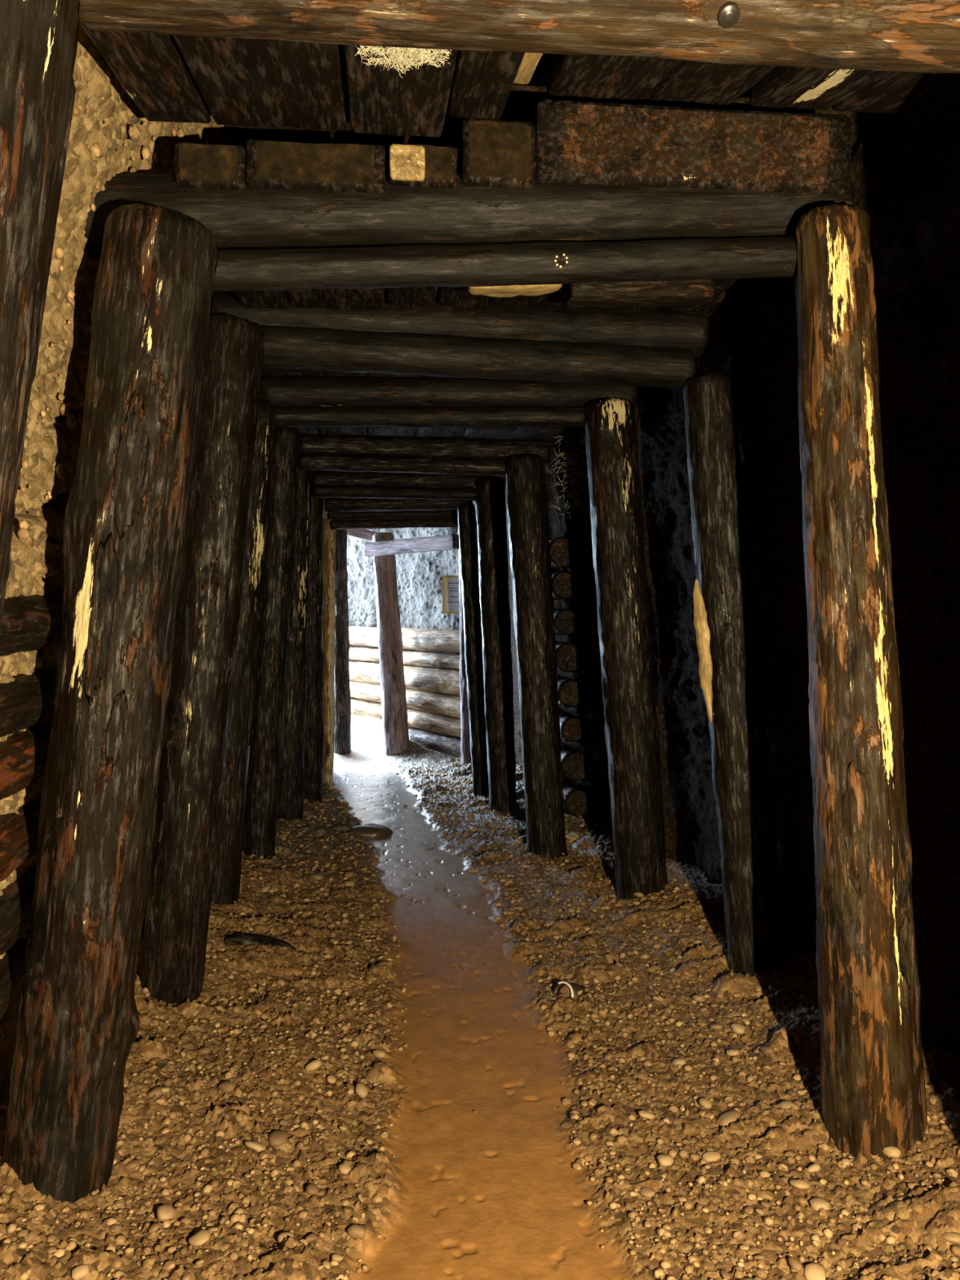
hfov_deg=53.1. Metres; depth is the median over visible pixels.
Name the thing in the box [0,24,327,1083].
wall
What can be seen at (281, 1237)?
stone
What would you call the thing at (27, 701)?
log
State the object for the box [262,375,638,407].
beam
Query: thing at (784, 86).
plank
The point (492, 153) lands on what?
plank
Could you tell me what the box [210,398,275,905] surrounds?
timber post
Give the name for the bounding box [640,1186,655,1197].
stone
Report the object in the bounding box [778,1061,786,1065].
stone
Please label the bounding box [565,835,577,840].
stone
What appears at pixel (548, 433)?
plank
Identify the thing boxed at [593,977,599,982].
stone
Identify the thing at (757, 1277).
stone
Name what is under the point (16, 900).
log
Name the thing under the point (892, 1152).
stone
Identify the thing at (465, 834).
stone
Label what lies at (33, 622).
log
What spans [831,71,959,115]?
plank
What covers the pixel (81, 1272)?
stone
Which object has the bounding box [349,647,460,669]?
log
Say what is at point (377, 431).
plank
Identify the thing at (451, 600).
notice board
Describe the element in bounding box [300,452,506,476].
log
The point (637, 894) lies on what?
stone
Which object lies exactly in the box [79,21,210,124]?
plank
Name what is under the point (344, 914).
stone
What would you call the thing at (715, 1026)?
stone
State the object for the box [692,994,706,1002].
stone
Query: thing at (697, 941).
stone
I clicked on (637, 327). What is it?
beam
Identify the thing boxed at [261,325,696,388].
log
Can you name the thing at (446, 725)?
log
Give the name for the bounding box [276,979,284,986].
stone
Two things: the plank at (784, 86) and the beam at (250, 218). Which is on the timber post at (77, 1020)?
the beam at (250, 218)
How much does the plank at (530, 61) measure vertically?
0.206 m
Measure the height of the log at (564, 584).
0.177 m
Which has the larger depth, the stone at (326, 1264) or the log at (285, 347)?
the log at (285, 347)
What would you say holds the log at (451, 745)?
on the floor
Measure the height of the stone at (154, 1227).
0.012 m
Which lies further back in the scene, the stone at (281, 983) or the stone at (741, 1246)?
the stone at (281, 983)
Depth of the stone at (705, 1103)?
2.63 m
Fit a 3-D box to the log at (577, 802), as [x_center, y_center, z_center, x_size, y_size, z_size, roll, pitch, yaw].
[0.522,0.953,6.033,0.185,0.175,0.761,0,2,-9]
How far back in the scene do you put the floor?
2.73 m
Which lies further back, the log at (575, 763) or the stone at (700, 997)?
the log at (575, 763)
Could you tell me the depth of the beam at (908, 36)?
1.47 m
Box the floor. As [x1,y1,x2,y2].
[0,714,959,1279]
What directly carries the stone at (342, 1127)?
on the floor
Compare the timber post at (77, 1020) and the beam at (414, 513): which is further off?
the beam at (414, 513)
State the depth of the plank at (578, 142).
2.38 m
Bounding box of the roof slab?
[467,284,562,297]
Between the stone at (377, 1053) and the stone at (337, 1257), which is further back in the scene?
the stone at (377, 1053)
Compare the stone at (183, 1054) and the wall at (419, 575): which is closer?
the stone at (183, 1054)
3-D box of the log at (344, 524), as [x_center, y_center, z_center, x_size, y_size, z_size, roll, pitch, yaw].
[-0.691,-0.942,7.767,1.041,0.109,0.080,0,2,-6]
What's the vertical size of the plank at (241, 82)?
0.224 m
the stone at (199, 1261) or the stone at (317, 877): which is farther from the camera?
the stone at (317, 877)
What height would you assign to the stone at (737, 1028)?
0.029 m
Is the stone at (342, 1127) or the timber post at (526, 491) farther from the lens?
the timber post at (526, 491)
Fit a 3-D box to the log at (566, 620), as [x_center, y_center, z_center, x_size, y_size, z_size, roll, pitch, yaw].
[0.455,-0.116,6.000,0.178,0.173,0.758,0,2,-9]
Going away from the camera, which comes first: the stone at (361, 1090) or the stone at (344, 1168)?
the stone at (344, 1168)
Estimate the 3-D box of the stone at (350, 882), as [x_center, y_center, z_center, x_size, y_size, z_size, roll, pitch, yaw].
[-0.658,1.226,4.827,0.057,0.031,0.048,-1,2,-39]
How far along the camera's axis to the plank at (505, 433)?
5.58 m
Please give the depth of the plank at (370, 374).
4.52 m
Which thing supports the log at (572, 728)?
attached to the wall at (904, 170)
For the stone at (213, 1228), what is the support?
on the gravel
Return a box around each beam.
[78,0,959,73]
[84,171,854,259]
[212,291,709,357]
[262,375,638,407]
[300,433,551,463]
[311,470,497,488]
[324,497,472,511]
[327,509,457,519]
[346,528,377,542]
[363,533,459,556]
[564,279,714,307]
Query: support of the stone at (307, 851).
on the floor
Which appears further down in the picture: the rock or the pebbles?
the rock
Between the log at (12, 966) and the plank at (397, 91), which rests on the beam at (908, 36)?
the plank at (397, 91)
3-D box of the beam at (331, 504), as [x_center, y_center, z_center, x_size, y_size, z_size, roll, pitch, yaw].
[-0.610,-1.030,7.250,1.120,0.139,0.113,0,2,-6]
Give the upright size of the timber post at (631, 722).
2.550 m
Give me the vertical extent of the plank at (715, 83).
0.274 m
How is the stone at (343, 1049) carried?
on the floor
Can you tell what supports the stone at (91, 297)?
attached to the wall at (48, 443)
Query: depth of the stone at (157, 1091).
2.59 m
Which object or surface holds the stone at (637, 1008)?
on the floor
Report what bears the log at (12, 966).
attached to the wall at (48, 443)
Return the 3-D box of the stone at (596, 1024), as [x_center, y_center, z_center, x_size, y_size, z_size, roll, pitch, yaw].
[0.398,1.289,3.218,0.025,0.012,0.021,1,2,35]
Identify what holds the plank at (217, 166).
on the beam at (250, 218)
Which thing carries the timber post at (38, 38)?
on the floor
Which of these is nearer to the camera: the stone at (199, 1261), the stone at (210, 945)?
the stone at (199, 1261)
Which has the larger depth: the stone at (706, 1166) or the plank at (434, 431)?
the plank at (434, 431)
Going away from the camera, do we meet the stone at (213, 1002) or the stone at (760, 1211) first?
the stone at (760, 1211)
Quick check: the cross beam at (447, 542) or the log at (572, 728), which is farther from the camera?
the cross beam at (447, 542)
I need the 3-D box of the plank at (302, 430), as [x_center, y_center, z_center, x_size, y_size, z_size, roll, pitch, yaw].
[-1.124,-1.259,6.011,0.281,0.099,1.452,0,2,-6]
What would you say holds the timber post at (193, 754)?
on the floor
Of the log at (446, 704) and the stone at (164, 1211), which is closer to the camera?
the stone at (164, 1211)
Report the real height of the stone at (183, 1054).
0.015 m
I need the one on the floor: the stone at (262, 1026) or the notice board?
the stone at (262, 1026)
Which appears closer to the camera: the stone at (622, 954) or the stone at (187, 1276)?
the stone at (187, 1276)
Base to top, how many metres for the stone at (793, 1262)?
0.020 m
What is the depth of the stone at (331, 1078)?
2.82 m
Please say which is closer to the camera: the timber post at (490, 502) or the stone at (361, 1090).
the stone at (361, 1090)
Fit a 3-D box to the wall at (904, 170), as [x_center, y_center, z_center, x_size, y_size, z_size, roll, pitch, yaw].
[0.821,-0.153,4.999,0.467,3.240,8.614,0,2,-10]
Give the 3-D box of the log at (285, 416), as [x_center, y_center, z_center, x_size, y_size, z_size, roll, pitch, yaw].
[-0.221,-1.027,4.424,1.464,0.121,0.094,0,2,-6]
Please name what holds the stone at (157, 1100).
on the floor
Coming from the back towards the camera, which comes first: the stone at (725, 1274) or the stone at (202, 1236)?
the stone at (202, 1236)
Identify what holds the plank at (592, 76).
on the beam at (908, 36)
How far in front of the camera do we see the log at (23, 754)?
2.23 m
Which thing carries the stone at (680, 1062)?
on the floor
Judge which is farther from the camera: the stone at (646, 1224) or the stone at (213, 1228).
the stone at (646, 1224)
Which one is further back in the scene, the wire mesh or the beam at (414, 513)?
the beam at (414, 513)
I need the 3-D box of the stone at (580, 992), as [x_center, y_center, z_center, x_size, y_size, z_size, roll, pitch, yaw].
[0.359,1.266,3.449,0.022,0.014,0.018,0,2,2]
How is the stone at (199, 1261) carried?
on the floor
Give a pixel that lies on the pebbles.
(135, 134)
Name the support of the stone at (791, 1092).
on the floor
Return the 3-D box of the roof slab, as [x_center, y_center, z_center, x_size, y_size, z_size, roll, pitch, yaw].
[0.108,-1.073,2.913,0.288,0.048,0.112,0,2,-2]
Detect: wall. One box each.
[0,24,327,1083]
[346,500,479,737]
[503,99,959,1057]
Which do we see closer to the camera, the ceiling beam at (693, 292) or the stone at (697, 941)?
the ceiling beam at (693, 292)
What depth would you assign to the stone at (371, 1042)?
3.08 m
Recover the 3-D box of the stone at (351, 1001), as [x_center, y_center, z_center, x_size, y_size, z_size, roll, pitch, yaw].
[-0.451,1.270,3.377,0.026,0.019,0.048,0,2,1]
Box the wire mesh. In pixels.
[552,435,587,517]
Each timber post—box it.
[0,0,79,627]
[3,203,217,1202]
[139,314,264,1004]
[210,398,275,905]
[241,426,301,858]
[276,469,311,821]
[303,481,324,801]
[322,518,336,786]
[333,528,351,755]
[372,532,408,755]
[457,502,488,795]
[457,528,471,764]
[474,475,517,812]
[505,454,567,857]
[583,398,667,899]
[683,372,787,976]
[794,204,927,1158]
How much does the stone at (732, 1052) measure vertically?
0.024 m
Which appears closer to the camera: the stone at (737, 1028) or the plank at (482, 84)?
the plank at (482, 84)
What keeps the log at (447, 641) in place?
on the log at (440, 660)
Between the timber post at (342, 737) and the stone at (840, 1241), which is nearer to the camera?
the stone at (840, 1241)
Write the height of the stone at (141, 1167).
0.011 m
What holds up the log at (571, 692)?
attached to the wall at (904, 170)
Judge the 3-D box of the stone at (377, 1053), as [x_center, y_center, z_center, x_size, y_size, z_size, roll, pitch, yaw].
[-0.318,1.296,3.008,0.055,0.026,0.033,1,2,38]
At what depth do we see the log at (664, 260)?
2.32 m
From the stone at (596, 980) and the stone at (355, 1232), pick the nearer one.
the stone at (355, 1232)
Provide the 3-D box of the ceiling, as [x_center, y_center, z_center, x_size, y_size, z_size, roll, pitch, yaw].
[-1.097,-1.681,6.657,5.150,0.092,12.350,0,2,-6]
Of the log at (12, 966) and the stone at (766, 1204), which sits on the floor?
the stone at (766, 1204)
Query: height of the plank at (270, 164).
0.168 m
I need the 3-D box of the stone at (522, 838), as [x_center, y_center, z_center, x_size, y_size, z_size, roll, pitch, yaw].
[0.264,1.200,5.754,0.063,0.043,0.053,-1,2,-23]
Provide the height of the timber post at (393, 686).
2.271 m
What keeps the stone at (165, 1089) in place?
on the floor
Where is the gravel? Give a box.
[0,760,959,1279]
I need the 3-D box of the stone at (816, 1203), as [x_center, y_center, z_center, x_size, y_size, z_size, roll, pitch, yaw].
[0.775,1.283,2.183,0.050,0.022,0.041,-1,2,-21]
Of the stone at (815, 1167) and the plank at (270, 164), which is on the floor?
the stone at (815, 1167)
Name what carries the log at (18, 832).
attached to the wall at (48, 443)
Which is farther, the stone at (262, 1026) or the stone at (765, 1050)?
the stone at (262, 1026)
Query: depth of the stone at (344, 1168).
2.35 m
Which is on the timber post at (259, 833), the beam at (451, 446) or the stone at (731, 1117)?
the beam at (451, 446)
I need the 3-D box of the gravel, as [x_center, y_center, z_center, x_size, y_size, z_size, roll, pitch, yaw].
[-0.309,1.149,5.097,2.439,0.277,6.926,0,2,-6]
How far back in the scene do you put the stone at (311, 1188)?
2.26 m
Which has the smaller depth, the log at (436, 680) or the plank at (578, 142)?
the plank at (578, 142)
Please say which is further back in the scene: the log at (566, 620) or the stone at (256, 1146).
the log at (566, 620)
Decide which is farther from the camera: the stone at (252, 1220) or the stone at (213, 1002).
the stone at (213, 1002)
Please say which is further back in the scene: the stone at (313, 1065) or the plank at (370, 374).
the plank at (370, 374)
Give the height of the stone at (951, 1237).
0.024 m
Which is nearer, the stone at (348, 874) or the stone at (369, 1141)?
the stone at (369, 1141)
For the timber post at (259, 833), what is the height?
2.535 m
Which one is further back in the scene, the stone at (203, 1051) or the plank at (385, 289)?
the plank at (385, 289)
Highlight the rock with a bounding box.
[347,822,392,837]
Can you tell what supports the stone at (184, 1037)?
on the floor
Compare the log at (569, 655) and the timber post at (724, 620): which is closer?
the timber post at (724, 620)
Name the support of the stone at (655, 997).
on the floor
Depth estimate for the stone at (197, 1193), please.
2.22 m
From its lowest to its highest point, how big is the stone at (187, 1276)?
0.014 m
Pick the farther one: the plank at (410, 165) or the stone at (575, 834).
the stone at (575, 834)
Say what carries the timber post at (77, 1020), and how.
on the floor
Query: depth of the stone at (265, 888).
4.58 m
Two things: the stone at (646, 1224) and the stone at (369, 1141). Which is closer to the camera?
the stone at (646, 1224)
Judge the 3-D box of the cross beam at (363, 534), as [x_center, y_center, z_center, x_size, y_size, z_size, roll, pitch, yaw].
[-1.207,-1.052,9.368,0.494,0.217,0.096,0,2,15]
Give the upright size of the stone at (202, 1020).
0.016 m
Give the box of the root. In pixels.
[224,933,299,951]
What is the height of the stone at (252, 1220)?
0.009 m
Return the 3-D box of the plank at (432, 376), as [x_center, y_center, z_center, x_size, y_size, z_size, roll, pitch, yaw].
[-0.120,-1.315,5.055,0.305,0.098,1.254,0,2,-6]
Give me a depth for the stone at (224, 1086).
2.68 m
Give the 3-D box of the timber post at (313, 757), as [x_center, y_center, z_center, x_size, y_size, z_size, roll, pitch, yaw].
[-1.233,0.085,7.017,0.183,2.506,0.180,1,2,43]
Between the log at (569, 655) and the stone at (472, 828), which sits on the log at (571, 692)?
the log at (569, 655)
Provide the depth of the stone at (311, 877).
4.85 m
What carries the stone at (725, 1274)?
on the floor
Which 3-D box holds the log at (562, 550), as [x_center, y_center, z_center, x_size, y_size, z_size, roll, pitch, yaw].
[0.426,-0.525,5.986,0.183,0.184,0.759,0,2,-9]
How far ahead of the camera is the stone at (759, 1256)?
2.00 m
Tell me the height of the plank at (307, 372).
0.098 m
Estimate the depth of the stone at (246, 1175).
2.30 m
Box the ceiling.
[220,44,848,431]
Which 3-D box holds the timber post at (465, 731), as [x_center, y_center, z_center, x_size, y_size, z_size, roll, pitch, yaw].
[-0.134,0.145,8.433,0.125,2.247,0.099,-1,2,-21]
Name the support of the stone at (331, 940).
on the gravel
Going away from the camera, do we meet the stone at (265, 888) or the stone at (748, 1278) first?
the stone at (748, 1278)
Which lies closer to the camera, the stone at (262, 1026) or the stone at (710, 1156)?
the stone at (710, 1156)
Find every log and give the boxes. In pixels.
[0,594,62,656]
[0,668,57,737]
[0,721,51,799]
[0,792,40,881]
[0,864,36,955]
[0,928,29,1019]
[212,236,797,291]
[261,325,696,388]
[274,406,585,427]
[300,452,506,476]
[313,484,477,501]
[329,517,457,529]
[348,626,460,653]
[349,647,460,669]
[349,660,460,696]
[349,680,461,718]
[351,697,461,737]
[408,727,461,757]
[549,536,576,568]
[551,570,577,599]
[553,608,578,635]
[555,640,582,672]
[557,675,584,707]
[559,707,585,742]
[560,741,589,781]
[561,775,591,817]
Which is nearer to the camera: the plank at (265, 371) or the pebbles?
the pebbles
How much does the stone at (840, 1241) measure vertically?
0.012 m
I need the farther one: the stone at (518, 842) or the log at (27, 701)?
the stone at (518, 842)
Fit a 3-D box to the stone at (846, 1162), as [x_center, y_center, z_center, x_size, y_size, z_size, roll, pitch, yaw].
[0.887,1.265,2.326,0.020,0.011,0.017,0,2,4]
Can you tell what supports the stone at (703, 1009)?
on the floor
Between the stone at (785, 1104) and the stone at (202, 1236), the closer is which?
the stone at (202, 1236)
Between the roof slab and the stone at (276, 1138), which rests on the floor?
the stone at (276, 1138)
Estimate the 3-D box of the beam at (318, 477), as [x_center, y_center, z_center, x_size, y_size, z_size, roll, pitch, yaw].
[-0.510,-1.091,6.574,1.269,0.148,0.131,-1,2,-6]
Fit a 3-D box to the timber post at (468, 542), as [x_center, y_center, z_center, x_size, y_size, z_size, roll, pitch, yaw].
[-0.041,0.148,7.239,0.258,2.346,0.149,0,2,-7]
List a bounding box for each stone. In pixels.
[46,1246,57,1253]
[71,1264,89,1279]
[88,286,94,302]
[123,1159,140,1170]
[137,1164,146,1172]
[146,1086,164,1097]
[147,1222,159,1232]
[154,1098,160,1102]
[156,1204,175,1222]
[161,1086,169,1093]
[180,1034,190,1039]
[180,1051,186,1057]
[182,1271,191,1279]
[186,1228,210,1245]
[194,1191,199,1196]
[195,1258,204,1265]
[197,1046,211,1054]
[199,1018,207,1022]
[205,942,213,952]
[209,996,218,1005]
[209,1226,217,1231]
[217,1080,235,1093]
[244,1140,265,1151]
[244,1173,251,1177]
[249,1217,255,1222]
[259,1024,267,1029]
[261,884,271,892]
[267,1130,288,1147]
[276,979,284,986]
[276,1231,293,1242]
[304,1233,317,1241]
[305,848,311,853]
[305,1058,321,1071]
[306,874,314,880]
[306,1183,319,1194]
[313,874,323,879]
[322,1260,330,1269]
[327,1074,337,1083]
[329,938,336,942]
[331,1253,343,1261]
[337,1162,351,1174]
[338,1124,346,1130]
[339,1047,346,1052]
[342,912,347,917]
[343,871,354,877]
[343,880,355,886]
[346,1082,355,1090]
[346,1224,365,1239]
[348,996,355,1005]
[355,1081,368,1097]
[364,1138,373,1144]
[366,1039,374,1046]
[372,1049,386,1057]
[462,832,469,836]
[469,826,478,831]
[514,839,521,844]
[518,836,527,842]
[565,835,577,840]
[572,832,578,837]
[577,989,582,995]
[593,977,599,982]
[595,1022,602,1026]
[620,952,626,957]
[631,1006,640,1011]
[634,892,644,897]
[638,1110,654,1119]
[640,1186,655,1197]
[644,1220,651,1227]
[652,995,660,1000]
[656,1154,673,1166]
[671,1057,686,1066]
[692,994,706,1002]
[693,939,702,943]
[698,1097,712,1109]
[699,1007,707,1011]
[702,1150,720,1162]
[704,1164,710,1168]
[710,1022,723,1030]
[717,1109,742,1127]
[720,1269,730,1279]
[726,1048,740,1056]
[730,1022,747,1033]
[738,1277,754,1279]
[739,1244,748,1249]
[753,1253,764,1259]
[753,1275,762,1279]
[755,1208,764,1215]
[759,1046,775,1054]
[760,1201,770,1208]
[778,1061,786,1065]
[778,1100,799,1110]
[786,1089,796,1096]
[787,1255,803,1271]
[788,1178,809,1190]
[804,1262,826,1279]
[807,1163,820,1172]
[809,1197,831,1210]
[836,1238,846,1246]
[841,1158,850,1165]
[882,1146,901,1158]
[941,1231,959,1244]
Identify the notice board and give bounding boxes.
[442,574,459,613]
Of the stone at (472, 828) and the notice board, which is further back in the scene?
the notice board
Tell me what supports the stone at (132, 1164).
on the floor
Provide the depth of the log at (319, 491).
6.42 m
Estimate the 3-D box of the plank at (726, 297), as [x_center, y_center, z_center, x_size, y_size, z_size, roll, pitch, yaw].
[0.702,-1.309,4.132,0.330,0.100,1.353,0,2,-6]
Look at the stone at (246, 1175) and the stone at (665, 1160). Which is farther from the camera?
the stone at (665, 1160)
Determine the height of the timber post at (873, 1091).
2.596 m
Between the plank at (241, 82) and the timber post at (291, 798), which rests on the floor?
the timber post at (291, 798)
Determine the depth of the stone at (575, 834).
5.62 m
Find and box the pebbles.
[5,97,209,591]
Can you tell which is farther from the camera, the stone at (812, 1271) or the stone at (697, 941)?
the stone at (697, 941)
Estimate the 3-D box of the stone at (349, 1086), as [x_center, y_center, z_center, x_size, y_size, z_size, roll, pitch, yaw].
[-0.376,1.297,2.787,0.021,0.018,0.037,-1,2,-41]
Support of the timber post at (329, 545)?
on the floor
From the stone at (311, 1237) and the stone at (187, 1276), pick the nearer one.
the stone at (187, 1276)
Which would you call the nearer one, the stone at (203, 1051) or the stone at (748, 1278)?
the stone at (748, 1278)
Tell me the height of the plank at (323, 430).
0.099 m
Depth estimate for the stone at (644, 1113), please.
2.60 m
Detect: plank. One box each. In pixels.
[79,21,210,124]
[172,35,346,130]
[174,142,288,309]
[246,138,385,310]
[260,366,304,378]
[292,426,320,435]
[301,368,368,377]
[317,426,368,435]
[343,44,457,137]
[367,426,417,436]
[368,372,431,377]
[384,288,437,300]
[386,143,457,307]
[414,426,466,437]
[431,376,484,378]
[435,118,536,307]
[447,50,524,119]
[461,426,516,439]
[488,98,851,311]
[507,426,566,441]
[513,52,542,84]
[546,53,679,99]
[649,60,777,105]
[702,285,733,318]
[749,66,890,110]
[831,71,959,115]
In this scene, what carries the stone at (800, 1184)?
on the floor
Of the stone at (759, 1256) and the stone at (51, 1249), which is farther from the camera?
the stone at (759, 1256)
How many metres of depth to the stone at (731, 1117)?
2.56 m
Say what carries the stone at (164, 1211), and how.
on the floor
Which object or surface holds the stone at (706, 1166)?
on the floor

